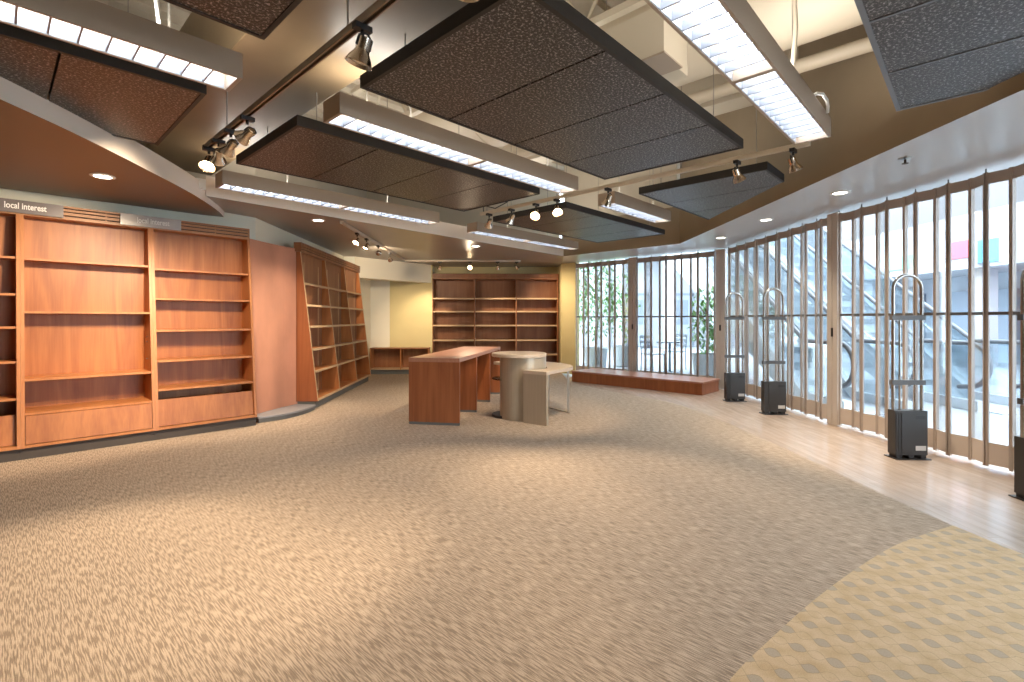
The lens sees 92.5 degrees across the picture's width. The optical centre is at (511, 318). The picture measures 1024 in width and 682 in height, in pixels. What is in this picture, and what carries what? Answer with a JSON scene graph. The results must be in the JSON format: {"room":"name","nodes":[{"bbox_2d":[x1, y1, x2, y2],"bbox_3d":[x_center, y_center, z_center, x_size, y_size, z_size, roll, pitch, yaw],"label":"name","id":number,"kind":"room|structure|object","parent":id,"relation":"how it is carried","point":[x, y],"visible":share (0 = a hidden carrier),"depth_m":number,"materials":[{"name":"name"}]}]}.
{"room":"empty bookstore","nodes":[
{"label":"empty bookstore","id":0,"kind":"room"},
{"bbox_2d":[0,77,223,216],"bbox_3d":[-5.110,-1.245,1.190,4.980,0.170,8.780,0,0,0],"label":"ceiling","id":1,"kind":"structure","parent":0,"point":[46,148],"depth_m":3.70,"materials":[{"name":"brown paint"}]},
{"bbox_2d":[89,173,115,179],"bbox_3d":[-3.320,-1.155,3.975,0.170,0.007,0.170,0,0,0],"label":"recessed light","id":2,"kind":"object","parent":1,"relation":"in","point":[96,175],"visible":1,"depth_m":3.97,"materials":[{"name":"white plastic"}]},
{"bbox_2d":[197,178,205,189],"bbox_3d":[-2.998,-1.302,4.719,0.044,0.095,0.080,0,0,43],"label":"sensor","id":3,"kind":"object","parent":1,"relation":"attached to","point":[202,182],"visible":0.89,"depth_m":4.71,"materials":[{"name":"white plastic"}]},
{"bbox_2d":[0,159,255,239],"bbox_3d":[-5.320,-0.950,3.659,0.120,4.300,6.338,0,0,43],"label":"wall","id":4,"kind":"structure","parent":0,"point":[229,219],"depth_m":5.19,"materials":[{"name":"grey paint"}]},
{"bbox_2d":[250,239,296,413],"bbox_3d":[-3.002,0.130,6.160,0.084,2.140,0.883,0,0,13],"label":"wall partition","id":5,"kind":"structure","parent":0,"point":[273,267],"depth_m":6.18,"materials":[{"name":"paint"}]},
{"bbox_2d":[256,218,343,259],"bbox_3d":[-3.244,-0.085,7.732,0.120,2.570,3.634,0,0,-3],"label":"wall","id":6,"kind":"structure","parent":0,"point":[265,232],"depth_m":6.57,"materials":[{"name":"beige paint"}]},
{"bbox_2d":[256,168,366,197],"bbox_3d":[-3.309,-2.235,8.707,0.120,1.730,5.588,0,0,-3],"label":"wall","id":7,"kind":"structure","parent":0,"point":[259,172],"depth_m":7.74,"materials":[{"name":"beige paint"}]},
{"bbox_2d":[344,256,354,263],"bbox_3d":[-3.173,-1.085,9.590,0.201,0.570,0.060,0,0,-6],"label":"wall","id":8,"kind":"structure","parent":0,"point":[351,259],"depth_m":9.56,"materials":[{"name":"beige paint"}]},
{"bbox_2d":[360,279,369,361],"bbox_3d":[-3.275,-0.085,10.217,0.120,2.570,1.328,0,0,6],"label":"wall","id":9,"kind":"structure","parent":0,"point":[365,283],"depth_m":10.66,"materials":[{"name":"beige paint"}]},
{"bbox_2d":[109,0,620,169],"bbox_3d":[-1.500,-3.150,4.300,13.000,0.100,15.400,0,0,0],"label":"ceiling","id":10,"kind":"structure","parent":0,"point":[611,3],"depth_m":4.88,"materials":[{"name":"beige paint"}]},
{"bbox_2d":[0,0,206,144],"bbox_3d":[-3.011,-2.178,2.303,1.200,1.804,2.450,0,0,43],"label":"acoustic panel","id":11,"kind":"object","parent":10,"relation":"hanging from","point":[125,99],"visible":0.85,"depth_m":2.70,"materials":[{"name":"black"}]},
{"bbox_2d":[0,0,242,91],"bbox_3d":[-2.335,-2.165,1.719,0.215,1.830,2.490,0,0,43],"label":"fluorescent light","id":12,"kind":"object","parent":10,"relation":"hanging from","point":[93,25],"visible":1,"depth_m":2.26,"materials":[{"name":"beige"}]},
{"bbox_2d":[154,0,160,23],"bbox_3d":[-1.726,-1.695,2.315,0.043,0.613,0.126,0,0,27],"label":"lead","id":13,"kind":"object","parent":12,"relation":"attached to","point":[155,1],"visible":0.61,"depth_m":2.34,"materials":[{"name":"white plastic"}]},
{"bbox_2d":[163,0,302,39],"bbox_3d":[-1.535,-2.178,0.935,1.215,1.804,2.450,0,0,43],"label":"acoustic panel","id":14,"kind":"object","parent":10,"relation":"hanging from","point":[257,18],"visible":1,"depth_m":2.04,"materials":[{"name":"black"}]},
{"bbox_2d":[202,0,398,146],"bbox_3d":[-1.051,-2.189,2.536,3.612,1.782,0.039,0,0,43],"label":"track","id":15,"kind":"object","parent":10,"relation":"hanging from","point":[379,7],"visible":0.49,"depth_m":2.50,"materials":[{"name":"brown metal"}]},
{"bbox_2d":[199,146,214,172],"bbox_3d":[-2.294,-1.206,3.694,0.118,0.186,0.117,0,0,43],"label":"track spotlight","id":16,"kind":"object","parent":15,"relation":"hanging from","point":[205,165],"visible":0.78,"depth_m":3.69,"materials":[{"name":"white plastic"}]},
{"bbox_2d":[210,138,226,165],"bbox_3d":[-2.130,-1.206,3.571,0.133,0.185,0.106,0,0,43],"label":"track spotlight","id":17,"kind":"object","parent":15,"relation":"hanging from","point":[217,158],"visible":0.88,"depth_m":3.55,"materials":[{"name":"silver plastic"}]},
{"bbox_2d":[219,128,238,157],"bbox_3d":[-1.948,-1.207,3.368,0.135,0.184,0.106,0,0,43],"label":"track spotlight","id":18,"kind":"object","parent":15,"relation":"hanging from","point":[227,149],"visible":0.99,"depth_m":3.35,"materials":[{"name":"silver plastic"}]},
{"bbox_2d":[234,114,256,145],"bbox_3d":[-1.712,-1.208,3.145,0.136,0.181,0.107,0,0,31],"label":"track spotlight","id":19,"kind":"object","parent":15,"relation":"hanging from","point":[243,137],"visible":1,"depth_m":3.13,"materials":[{"name":"silver metal"}]},
{"bbox_2d":[345,20,372,70],"bbox_3d":[-0.680,-1.204,2.173,0.122,0.190,0.121,0,0,43],"label":"track spotlight","id":20,"kind":"object","parent":15,"relation":"hanging from","point":[359,57],"visible":1,"depth_m":2.14,"materials":[{"name":"silver metal"}]},
{"bbox_2d":[215,98,438,224],"bbox_3d":[-1.885,-2.165,5.513,0.215,1.830,2.520,0,0,43],"label":"fluorescent light","id":21,"kind":"object","parent":10,"relation":"hanging from","point":[224,179],"visible":0.95,"depth_m":5.23,"materials":[{"name":"beige"}]},
{"bbox_2d":[236,92,539,211],"bbox_3d":[-0.993,-2.178,4.524,1.180,1.804,2.470,0,0,43],"label":"acoustic panel","id":22,"kind":"object","parent":10,"relation":"hanging from","point":[303,147],"visible":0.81,"depth_m":4.17,"materials":[{"name":"black"}]},
{"bbox_2d":[323,90,577,193],"bbox_3d":[-0.278,-2.165,3.938,0.215,1.830,2.460,0,0,43],"label":"fluorescent light","id":23,"kind":"object","parent":10,"relation":"hanging from","point":[342,110],"visible":0.98,"depth_m":3.58,"materials":[{"name":"beige metal"}]},
{"bbox_2d":[351,0,646,116],"bbox_3d":[-0.271,-2.450,4.385,4.620,0.650,0.060,0,0,43],"label":"joist","id":24,"kind":"object","parent":10,"relation":"attached to","point":[628,6],"visible":0.16,"depth_m":3.48,"materials":[{"name":"beige paint"}]},
{"bbox_2d":[605,9,686,81],"bbox_3d":[0.987,-1.915,3.576,0.516,0.330,0.508,0,0,43],"label":"box","id":25,"kind":"object","parent":24,"relation":"hanging from","point":[647,35],"visible":0.45,"depth_m":3.35,"materials":[{"name":"beige paint"}]},
{"bbox_2d":[467,190,578,249],"bbox_3d":[0.261,-2.155,7.797,0.215,1.850,2.410,0,0,43],"label":"fluorescent light","id":26,"kind":"object","parent":10,"relation":"hanging from","point":[478,228],"visible":0.94,"depth_m":7.58,"materials":[{"name":"beige metal"}]},
{"bbox_2d":[360,0,742,179],"bbox_3d":[0.445,-2.178,3.185,1.210,1.804,2.460,0,0,43],"label":"acoustic panel","id":27,"kind":"object","parent":10,"relation":"hanging from","point":[539,77],"visible":0.98,"depth_m":2.73,"materials":[{"name":"black"}]},
{"bbox_2d":[493,166,664,242],"bbox_3d":[1.027,-2.178,6.908,1.200,1.804,2.450,0,0,43],"label":"acoustic panel","id":28,"kind":"object","parent":10,"relation":"hanging from","point":[576,221],"visible":0.79,"depth_m":6.64,"materials":[{"name":"black"}]},
{"bbox_2d":[598,177,670,222],"bbox_3d":[1.487,-2.165,5.833,0.215,1.830,1.340,0,0,43],"label":"fluorescent light","id":29,"kind":"object","parent":10,"relation":"hanging from","point":[621,203],"visible":0.87,"depth_m":5.70,"materials":[{"name":"beige metal"}]},
{"bbox_2d":[480,86,810,215],"bbox_3d":[0.919,-2.189,4.910,3.612,1.782,0.039,0,0,43],"label":"track","id":30,"kind":"object","parent":10,"relation":"hanging from","point":[802,145],"visible":0.68,"depth_m":4.45,"materials":[{"name":"beige metal"}]},
{"bbox_2d":[484,213,492,228],"bbox_3d":[-0.279,-1.206,6.063,0.106,0.186,0.131,0,0,-28],"label":"track spotlight","id":31,"kind":"object","parent":30,"relation":"hanging from","point":[488,224],"visible":1,"depth_m":6.04,"materials":[{"name":"silver metal"}]},
{"bbox_2d":[505,208,514,224],"bbox_3d":[-0.016,-1.206,5.797,0.125,0.187,0.109,0,0,43],"label":"track spotlight","id":32,"kind":"object","parent":30,"relation":"hanging from","point":[510,220],"visible":1,"depth_m":5.76,"materials":[{"name":"silver metal"}]},
{"bbox_2d":[530,203,539,219],"bbox_3d":[0.274,-1.206,5.507,0.109,0.187,0.134,0,0,43],"label":"track spotlight","id":33,"kind":"object","parent":30,"relation":"hanging from","point":[534,215],"visible":1,"depth_m":5.50,"materials":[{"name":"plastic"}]},
{"bbox_2d":[553,198,562,216],"bbox_3d":[0.484,-1.205,5.302,0.107,0.187,0.126,0,0,-21],"label":"track spotlight","id":34,"kind":"object","parent":30,"relation":"hanging from","point":[557,211],"visible":1,"depth_m":5.30,"materials":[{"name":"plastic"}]},
{"bbox_2d":[601,187,611,206],"bbox_3d":[0.952,-1.206,4.893,0.120,0.186,0.107,0,0,43],"label":"track spotlight","id":35,"kind":"object","parent":30,"relation":"hanging from","point":[607,202],"visible":1,"depth_m":4.86,"materials":[{"name":"silver metal"}]},
{"bbox_2d":[732,159,745,183],"bbox_3d":[1.863,-1.206,4.046,0.122,0.186,0.105,0,0,-10],"label":"track spotlight","id":36,"kind":"object","parent":30,"relation":"hanging from","point":[738,177],"visible":1,"depth_m":4.01,"materials":[{"name":"silver metal"}]},
{"bbox_2d":[788,147,802,173],"bbox_3d":[2.167,-1.207,3.748,0.107,0.184,0.122,0,0,43],"label":"track spotlight","id":37,"kind":"object","parent":30,"relation":"hanging from","point":[794,166],"visible":1,"depth_m":3.72,"materials":[{"name":"silver metal"}]},
{"bbox_2d":[639,109,783,219],"bbox_3d":[2.353,-2.178,5.246,1.210,1.804,1.796,0,0,43],"label":"acoustic panel","id":38,"kind":"object","parent":10,"relation":"hanging from","point":[707,196],"visible":0.87,"depth_m":4.85,"materials":[{"name":"black"}]},
{"bbox_2d":[644,0,830,144],"bbox_3d":[1.243,-2.165,2.526,0.225,1.830,2.520,0,0,43],"label":"fluorescent light","id":39,"kind":"object","parent":10,"relation":"hanging from","point":[729,35],"visible":1,"depth_m":2.42,"materials":[{"name":"beige plastic"}]},
{"bbox_2d":[791,0,797,66],"bbox_3d":[1.642,-2.195,2.856,0.046,1.611,0.030,0,0,22],"label":"conduit","id":40,"kind":"object","parent":39,"relation":"attached to","point":[794,2],"visible":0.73,"depth_m":2.85,"materials":[{"name":"white metal"}]},
{"bbox_2d":[814,92,829,112],"bbox_3d":[1.957,-1.379,3.102,0.223,0.102,0.041,0,0,-33],"label":"cable loop","id":41,"kind":"object","parent":39,"relation":"attached to","point":[824,96],"visible":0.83,"depth_m":3.12,"materials":[{"name":"white plastic"}]},
{"bbox_2d":[854,0,1023,111],"bbox_3d":[1.966,-2.178,1.710,1.213,1.804,2.445,0,0,43],"label":"acoustic panel","id":42,"kind":"object","parent":10,"relation":"hanging from","point":[926,52],"visible":1,"depth_m":2.29,"materials":[{"name":"grey"}]},
{"bbox_2d":[370,280,389,347],"bbox_3d":[-2.966,-0.085,11.001,0.418,2.570,0.120,0,0,-21],"label":"wall","id":43,"kind":"structure","parent":0,"point":[379,289],"depth_m":10.94,"materials":[{"name":"beige paint"}]},
{"bbox_2d":[355,257,433,282],"bbox_3d":[-2.481,-1.067,10.504,0.299,0.505,2.189,0,0,40],"label":"wall header","id":44,"kind":"structure","parent":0,"point":[370,268],"depth_m":10.27,"materials":[{"name":"beige paint"}]},
{"bbox_2d":[390,265,432,346],"bbox_3d":[-2.277,-0.085,11.095,0.950,2.570,0.120,0,0,-2],"label":"wall","id":45,"kind":"structure","parent":0,"point":[408,300],"depth_m":11.03,"materials":[{"name":"paint"}]},
{"bbox_2d":[427,265,431,352],"bbox_3d":[-1.870,-0.085,11.272,0.120,2.570,0.450,0,0,-3],"label":"wall","id":46,"kind":"structure","parent":0,"point":[429,285],"depth_m":11.05,"materials":[{"name":"paint"}]},
{"bbox_2d":[367,188,559,273],"bbox_3d":[-1.191,-0.950,11.526,4.621,4.300,0.148,0,0,-1],"label":"wall","id":47,"kind":"structure","parent":0,"point":[446,215],"depth_m":11.48,"materials":[{"name":"beige paint"}]},
{"bbox_2d":[0,373,1023,681],"bbox_3d":[-2.490,1.222,4.200,10.220,0.045,14.800,0,0,0],"label":"floor","id":48,"kind":"structure","parent":0,"point":[622,537],"depth_m":2.43,"materials":[{"name":"carpet"}]},
{"bbox_2d":[0,211,20,462],"bbox_3d":[-4.631,0.079,3.950,0.430,2.242,0.939,0,0,43],"label":"bookcase","id":49,"kind":"object","parent":48,"relation":"on","point":[10,365],"visible":0.97,"depth_m":4.34,"materials":[{"name":"brown wood"}]},
{"bbox_2d":[0,198,63,217],"bbox_3d":[-4.301,-0.984,4.310,0.033,0.112,0.525,0,0,43],"label":"sign","id":50,"kind":"object","parent":49,"relation":"attached to","point":[7,205],"visible":1,"depth_m":4.34,"materials":[{"name":"plastic"}]},
{"bbox_2d":[20,206,155,459],"bbox_3d":[-3.986,0.079,4.633,0.430,2.242,0.939,0,0,43],"label":"bookcase","id":51,"kind":"object","parent":48,"relation":"on","point":[87,340],"visible":0.98,"depth_m":4.68,"materials":[{"name":"brown wood"}]},
{"bbox_2d":[151,221,256,439],"bbox_3d":[-3.341,0.079,5.315,0.430,2.242,0.936,0,0,43],"label":"bookcase","id":52,"kind":"object","parent":48,"relation":"on","point":[203,332],"visible":0.84,"depth_m":5.39,"materials":[{"name":"brown wood"}]},
{"bbox_2d":[120,213,180,230],"bbox_3d":[-3.665,-0.984,4.982,0.033,0.112,0.505,0,0,43],"label":"sign","id":53,"kind":"object","parent":52,"relation":"attached to","point":[125,218],"visible":1,"depth_m":4.96,"materials":[{"name":"plastic"}]},
{"bbox_2d":[256,404,315,422],"bbox_3d":[-2.814,1.166,6.079,0.356,0.068,0.896,0,0,13],"label":"plinth","id":54,"kind":"object","parent":48,"relation":"on","point":[294,410],"visible":0.98,"depth_m":6.00,"materials":[{"name":"grey laminate"}]},
{"bbox_2d":[294,242,370,407],"bbox_3d":[-2.823,0.089,8.040,0.309,2.222,3.040,0,0,-3],"label":"bookcase","id":55,"kind":"object","parent":48,"relation":"on","point":[332,355],"visible":1,"depth_m":7.53,"materials":[{"name":"red wood"}]},
{"bbox_2d":[370,347,430,373],"bbox_3d":[-2.444,0.914,10.755,1.270,0.572,0.295,0,0,-2],"label":"bookshelf","id":56,"kind":"object","parent":48,"relation":"on","point":[383,360],"visible":0.76,"depth_m":10.87,"materials":[{"name":"brown wood"}]},
{"bbox_2d":[409,346,499,425],"bbox_3d":[-0.684,0.822,6.722,0.600,0.757,2.380,0,0,10],"label":"display table","id":57,"kind":"object","parent":48,"relation":"on","point":[445,384],"visible":0.97,"depth_m":5.58,"materials":[{"name":"brown wood"}]},
{"bbox_2d":[432,273,558,362],"bbox_3d":[-0.381,0.086,11.269,2.888,2.228,0.342,0,0,-2],"label":"bookcase","id":58,"kind":"object","parent":48,"relation":"on","point":[509,312],"visible":0.73,"depth_m":11.41,"materials":[{"name":"brown wood"}]},
{"bbox_2d":[492,351,545,421],"bbox_3d":[0.085,0.807,6.020,0.670,0.785,0.670,0,0,0],"label":"round table","id":59,"kind":"object","parent":48,"relation":"on","point":[512,363],"depth_m":5.77,"materials":[{"name":"beige laminate"}]},
{"bbox_2d":[494,361,572,425],"bbox_3d":[0.367,0.896,6.257,0.828,0.607,1.494,0,0,-18],"label":"side table","id":60,"kind":"object","parent":48,"relation":"on","point":[535,382],"visible":0.73,"depth_m":5.60,"materials":[{"name":"beige laminate"}]},
{"bbox_2d":[558,264,561,372],"bbox_3d":[1.143,-0.085,11.201,0.120,2.570,0.640,0,0,-1],"label":"wall","id":61,"kind":"structure","parent":0,"point":[559,266],"depth_m":10.99,"materials":[{"name":"paint"}]},
{"bbox_2d":[562,262,578,373],"bbox_3d":[1.274,-0.085,10.750,0.120,2.570,0.458,0,0,-36],"label":"wall","id":62,"kind":"structure","parent":0,"point":[568,269],"depth_m":10.65,"materials":[{"name":"paint"}]},
{"bbox_2d":[206,71,1023,266],"bbox_3d":[0.579,-1.525,4.223,7.518,0.610,15.662,0,0,-8],"label":"ceiling","id":63,"kind":"structure","parent":0,"point":[953,140],"depth_m":4.90,"materials":[{"name":"grey paint"}]},
{"bbox_2d":[340,221,404,260],"bbox_3d":[-2.160,-1.202,8.044,0.039,0.038,3.913,0,0,-1],"label":"track","id":64,"kind":"object","parent":63,"relation":"attached to","point":[343,223],"visible":0.99,"depth_m":7.29,"materials":[{"name":"beige"}]},
{"bbox_2d":[405,260,519,261],"bbox_3d":[-1.021,-1.202,10.130,2.383,0.038,0.039,0,0,-1],"label":"track","id":65,"kind":"object","parent":63,"relation":"attached to","point":[405,260],"visible":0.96,"depth_m":10.11,"materials":[{"name":"beige"}]},
{"bbox_2d":[830,190,850,194],"bbox_3d":[3.164,-1.216,4.727,0.170,0.007,0.170,0,0,0],"label":"recessed light","id":66,"kind":"object","parent":63,"relation":"in","point":[842,192],"visible":1,"depth_m":4.71,"materials":[{"name":"white plastic"}]},
{"bbox_2d":[898,156,912,164],"bbox_3d":[2.980,-1.198,3.714,0.090,0.043,0.090,0,0,0],"label":"sprinkler","id":67,"kind":"object","parent":63,"relation":"attached to","point":[905,158],"visible":1,"depth_m":3.71,"materials":[{"name":"silver metal"}]},
{"bbox_2d":[564,163,679,215],"bbox_3d":[1.889,-2.465,8.791,2.285,1.270,0.120,0,0,43],"label":"ceiling","id":68,"kind":"structure","parent":0,"point":[585,180],"depth_m":8.75,"materials":[{"name":"beige paint"}]},
{"bbox_2d":[680,24,880,178],"bbox_3d":[2.780,-2.465,2.365,0.120,1.270,11.130,0,0,0],"label":"wall","id":69,"kind":"structure","parent":0,"point":[837,79],"depth_m":4.41,"materials":[{"name":"beige paint"}]},
{"bbox_2d":[136,0,467,174],"bbox_3d":[-0.074,-1.900,1.887,9.700,0.600,0.700,0,0,43],"label":"ceiling beam","id":70,"kind":"structure","parent":69,"relation":"attached to","point":[312,23],"depth_m":3.10,"materials":[{"name":"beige paint"}]},
{"bbox_2d":[413,0,862,148],"bbox_3d":[0.816,-2.420,4.734,5.280,0.824,0.824,0,0,43],"label":"ceiling","id":71,"kind":"structure","parent":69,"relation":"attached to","point":[817,19],"depth_m":3.45,"materials":[{"name":"beige paint"}]},
{"bbox_2d":[500,47,797,163],"bbox_3d":[1.857,-2.520,5.676,6.100,0.500,0.300,0,0,43],"label":"ceiling","id":72,"kind":"structure","parent":69,"relation":"attached to","point":[735,101],"depth_m":5.26,"materials":[{"name":"beige paint"}]},
{"bbox_2d":[510,37,872,156],"bbox_3d":[1.066,-2.000,5.020,4.450,0.107,0.110,0,0,43],"label":"pipe","id":73,"kind":"object","parent":69,"relation":"attached to","point":[862,46],"visible":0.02,"depth_m":3.78,"materials":[{"name":"beige metal"}]},
{"bbox_2d":[569,377,1023,553],"bbox_3d":[2.877,1.227,3.720,2.565,0.046,14.019,0,0,-7],"label":"floor","id":74,"kind":"structure","parent":0,"point":[970,496],"depth_m":3.97,"materials":[{"name":"brown wood"}]},
{"bbox_2d":[576,259,628,370],"bbox_3d":[1.853,-0.014,10.079,1.279,2.404,0.072,0,0,43],"label":"gate","id":75,"kind":"object","parent":74,"relation":"on","point":[601,263],"visible":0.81,"depth_m":10.05,"materials":[{"name":"beige metal"}]},
{"bbox_2d":[572,368,719,394],"bbox_3d":[2.308,1.097,8.793,2.530,0.206,0.715,0,0,43],"label":"window bench","id":76,"kind":"object","parent":74,"relation":"on","point":[693,385],"visible":1,"depth_m":8.42,"materials":[{"name":"brown wood"}]},
{"bbox_2d":[629,249,725,388],"bbox_3d":[2.994,-0.008,9.013,1.825,2.416,0.097,0,0,43],"label":"gate","id":77,"kind":"object","parent":74,"relation":"on","point":[720,253],"visible":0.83,"depth_m":9.03,"materials":[{"name":"beige metal"}]},
{"bbox_2d":[724,292,746,401],"bbox_3d":[3.270,0.404,7.200,0.290,1.600,0.150,0,0,0],"label":"pedestal","id":78,"kind":"object","parent":74,"relation":"on","point":[734,382],"visible":1,"depth_m":7.18,"materials":[{"name":"grey metal"}]},
{"bbox_2d":[759,288,787,414],"bbox_3d":[3.320,0.404,6.220,0.290,1.600,0.150,0,0,2],"label":"pedestal","id":79,"kind":"object","parent":74,"relation":"on","point":[773,393],"visible":1,"depth_m":6.20,"materials":[{"name":"grey"}]},
{"bbox_2d":[728,218,826,419],"bbox_3d":[3.663,-0.014,6.976,0.067,2.404,2.662,0,0,-1],"label":"gate","id":80,"kind":"object","parent":74,"relation":"on","point":[816,407],"visible":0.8,"depth_m":6.52,"materials":[{"name":"beige metal"}]},
{"bbox_2d":[884,273,931,459],"bbox_3d":[3.430,0.404,4.250,0.290,1.600,0.150,0,0,2],"label":"pedestal","id":81,"kind":"object","parent":74,"relation":"on","point":[907,428],"visible":1,"depth_m":4.23,"materials":[{"name":"grey metal"}]},
{"bbox_2d":[827,163,1023,471],"bbox_3d":[3.861,-0.008,3.426,0.182,2.416,4.463,0,0,-4],"label":"gate","id":82,"kind":"object","parent":74,"relation":"on","point":[984,451],"visible":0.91,"depth_m":4.42,"materials":[{"name":"beige metal"}]},
{"bbox_2d":[1008,269,1023,500],"bbox_3d":[3.525,0.404,3.260,0.290,1.600,0.150,0,0,2],"label":"pedestal","id":83,"kind":"object","parent":74,"relation":"on","point":[1018,440],"visible":1,"depth_m":3.26,"materials":[{"name":"grey"}]},
{"label":"outside","id":84,"kind":"structure","parent":0,"visible":0},
{"bbox_2d":[562,347,1019,445],"bbox_3d":[17.000,1.278,14.000,46.000,0.045,52.000,0,0,0],"label":"plaza","id":85,"kind":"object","parent":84,"point":[999,424],"depth_m":8.37,"materials":[{"name":"stone"}]},
{"bbox_2d":[579,272,586,331],"bbox_3d":[1.546,-0.081,13.625,1.118,2.672,1.139,0,0,-23],"label":"potted tree","id":86,"kind":"object","parent":85,"relation":"on","point":[579,272],"visible":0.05,"depth_m":13.60,"materials":[{"name":"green plant"}]},
{"bbox_2d":[579,260,621,367],"bbox_3d":[2.031,-0.209,12.017,1.286,2.928,1.342,0,0,0],"label":"potted tree","id":87,"kind":"object","parent":85,"relation":"on","point":[591,349],"visible":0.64,"depth_m":11.84,"materials":[{"name":"green plant"}]},
{"bbox_2d":[612,259,624,344],"bbox_3d":[4.525,-0.875,20.825,0.450,4.250,0.450,0,0,0],"label":"pillar","id":88,"kind":"structure","parent":85,"relation":"on","point":[618,267],"depth_m":20.60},
{"bbox_2d":[606,269,640,366],"bbox_3d":[2.960,-0.068,12.992,0.952,2.645,0.990,0,0,0],"label":"potted tree","id":89,"kind":"object","parent":85,"relation":"on","point":[618,347],"visible":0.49,"depth_m":12.86,"materials":[{"name":"green plant"}]},
{"bbox_2d":[560,201,741,346],"bbox_3d":[5.000,-2.025,22.500,14.000,6.550,1.000,0,0,0],"label":"building","id":90,"kind":"structure","parent":85,"relation":"on","point":[655,265],"depth_m":22.00,"materials":[{"name":"white"}]},
{"bbox_2d":[625,293,648,346],"bbox_3d":[5.600,0.050,21.940,1.060,2.400,0.120,0,0,0],"label":"doorway","id":91,"kind":"structure","parent":90,"relation":"attached to","point":[641,295],"depth_m":21.89,"materials":[{"name":"grey"}]},
{"bbox_2d":[676,293,693,346],"bbox_3d":[7.625,0.050,21.940,1.010,2.400,0.120,0,0,0],"label":"doorway","id":92,"kind":"structure","parent":90,"relation":"attached to","point":[686,296],"depth_m":21.89,"materials":[{"name":"grey"}]},
{"bbox_2d":[639,335,664,371],"bbox_3d":[3.238,0.818,11.323,0.400,0.876,0.452,0,0,-29],"label":"cafe chair","id":93,"kind":"object","parent":85,"relation":"on","point":[640,336],"visible":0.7,"depth_m":11.38,"materials":[{"name":"grey metal"}]},
{"bbox_2d":[661,255,673,348],"bbox_3d":[6.625,-0.875,20.825,0.450,4.250,0.450,0,0,0],"label":"pillar","id":94,"kind":"structure","parent":85,"relation":"on","point":[670,269],"depth_m":20.60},
{"bbox_2d":[656,341,683,372],"bbox_3d":[3.700,0.890,11.500,0.620,0.730,0.620,0,0,0],"label":"cafe table","id":95,"kind":"object","parent":85,"relation":"on","point":[668,342],"visible":0.69,"depth_m":11.47,"materials":[{"name":"grey metal"}]},
{"bbox_2d":[663,334,686,369],"bbox_3d":[4.072,0.818,12.214,0.452,0.876,0.400,0,0,-33],"label":"cafe chair","id":96,"kind":"object","parent":85,"relation":"on","point":[677,335],"visible":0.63,"depth_m":12.24,"materials":[{"name":"grey metal"}]},
{"bbox_2d":[688,284,727,377],"bbox_3d":[3.986,0.259,9.980,0.790,1.992,0.808,0,0,0],"label":"potted tree","id":97,"kind":"object","parent":85,"relation":"on","point":[702,356],"visible":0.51,"depth_m":9.91,"materials":[{"name":"green plant"}]},
{"bbox_2d":[709,308,715,348],"bbox_3d":[8.625,-0.875,20.825,0.450,4.250,0.450,0,0,0],"label":"pillar","id":98,"kind":"structure","parent":85,"relation":"on","point":[709,308],"depth_m":20.60,"materials":[{"name":"white"}]},
{"bbox_2d":[664,245,912,414],"bbox_3d":[4.950,-1.257,10.834,0.960,5.323,8.867,0,0,0],"label":"escalator","id":99,"kind":"object","parent":85,"relation":"on","point":[869,344],"visible":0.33,"depth_m":8.11,"materials":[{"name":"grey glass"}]},
{"bbox_2d":[763,228,1019,414],"bbox_3d":[6.750,-1.257,10.834,0.960,5.323,8.867,0,0,0],"label":"escalator","id":100,"kind":"object","parent":85,"relation":"on","point":[999,403],"visible":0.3,"depth_m":8.14,"materials":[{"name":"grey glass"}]},
{"bbox_2d":[823,176,1023,241],"bbox_3d":[15.150,-3.275,13.000,0.300,9.050,34.000,0,0,0],"label":"wall","id":101,"kind":"structure","parent":85,"relation":"on","point":[999,191],"depth_m":17.19,"materials":[{"name":"grey"}]},
{"bbox_2d":[898,270,1022,315],"bbox_3d":[14.350,-0.050,16.000,0.300,2.600,28.000,0,0,0],"label":"storefront","id":102,"kind":"object","parent":85,"relation":"on","point":[959,284],"depth_m":15.80,"materials":[{"name":"grey"}]},
{"bbox_2d":[952,288,1019,363],"bbox_3d":[14.050,0.200,14.600,0.340,2.100,2.100,0,0,0],"label":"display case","id":103,"kind":"object","parent":85,"relation":"on","point":[959,299],"visible":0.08,"depth_m":13.92,"materials":[{"name":"blue"}]},
{"bbox_2d":[975,268,997,365],"bbox_3d":[12.700,-0.050,13.200,0.400,2.600,16.400,0,0,0],"label":"columns","id":104,"kind":"structure","parent":85,"relation":"on","point":[993,271],"depth_m":13.00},
{"bbox_2d":[844,201,1023,281],"bbox_3d":[13.600,-2.125,16.000,2.800,1.550,28.000,0,0,0],"label":"wall","id":105,"kind":"structure","parent":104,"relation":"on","point":[999,216],"depth_m":13.95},
{"bbox_2d":[890,255,912,270],"bbox_3d":[12.160,-1.750,15.300,0.060,0.460,1.060,0,0,0],"label":"banner","id":106,"kind":"object","parent":105,"relation":"attached to","point":[895,263],"visible":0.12,"depth_m":15.39,"materials":[{"name":"white"}]},
{"bbox_2d":[952,239,967,258],"bbox_3d":[12.160,-1.885,13.350,0.060,0.530,0.760,0,0,0],"label":"banner","id":107,"kind":"object","parent":105,"relation":"attached to","point":[959,248],"visible":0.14,"depth_m":13.26,"materials":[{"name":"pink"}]},
{"bbox_2d":[976,236,1002,263],"bbox_3d":[12.160,-1.750,12.490,0.060,0.640,0.640,0,0,0],"label":"banner","id":108,"kind":"object","parent":105,"relation":"attached to","point":[996,244],"visible":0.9,"depth_m":12.36,"materials":[{"name":"blue"}]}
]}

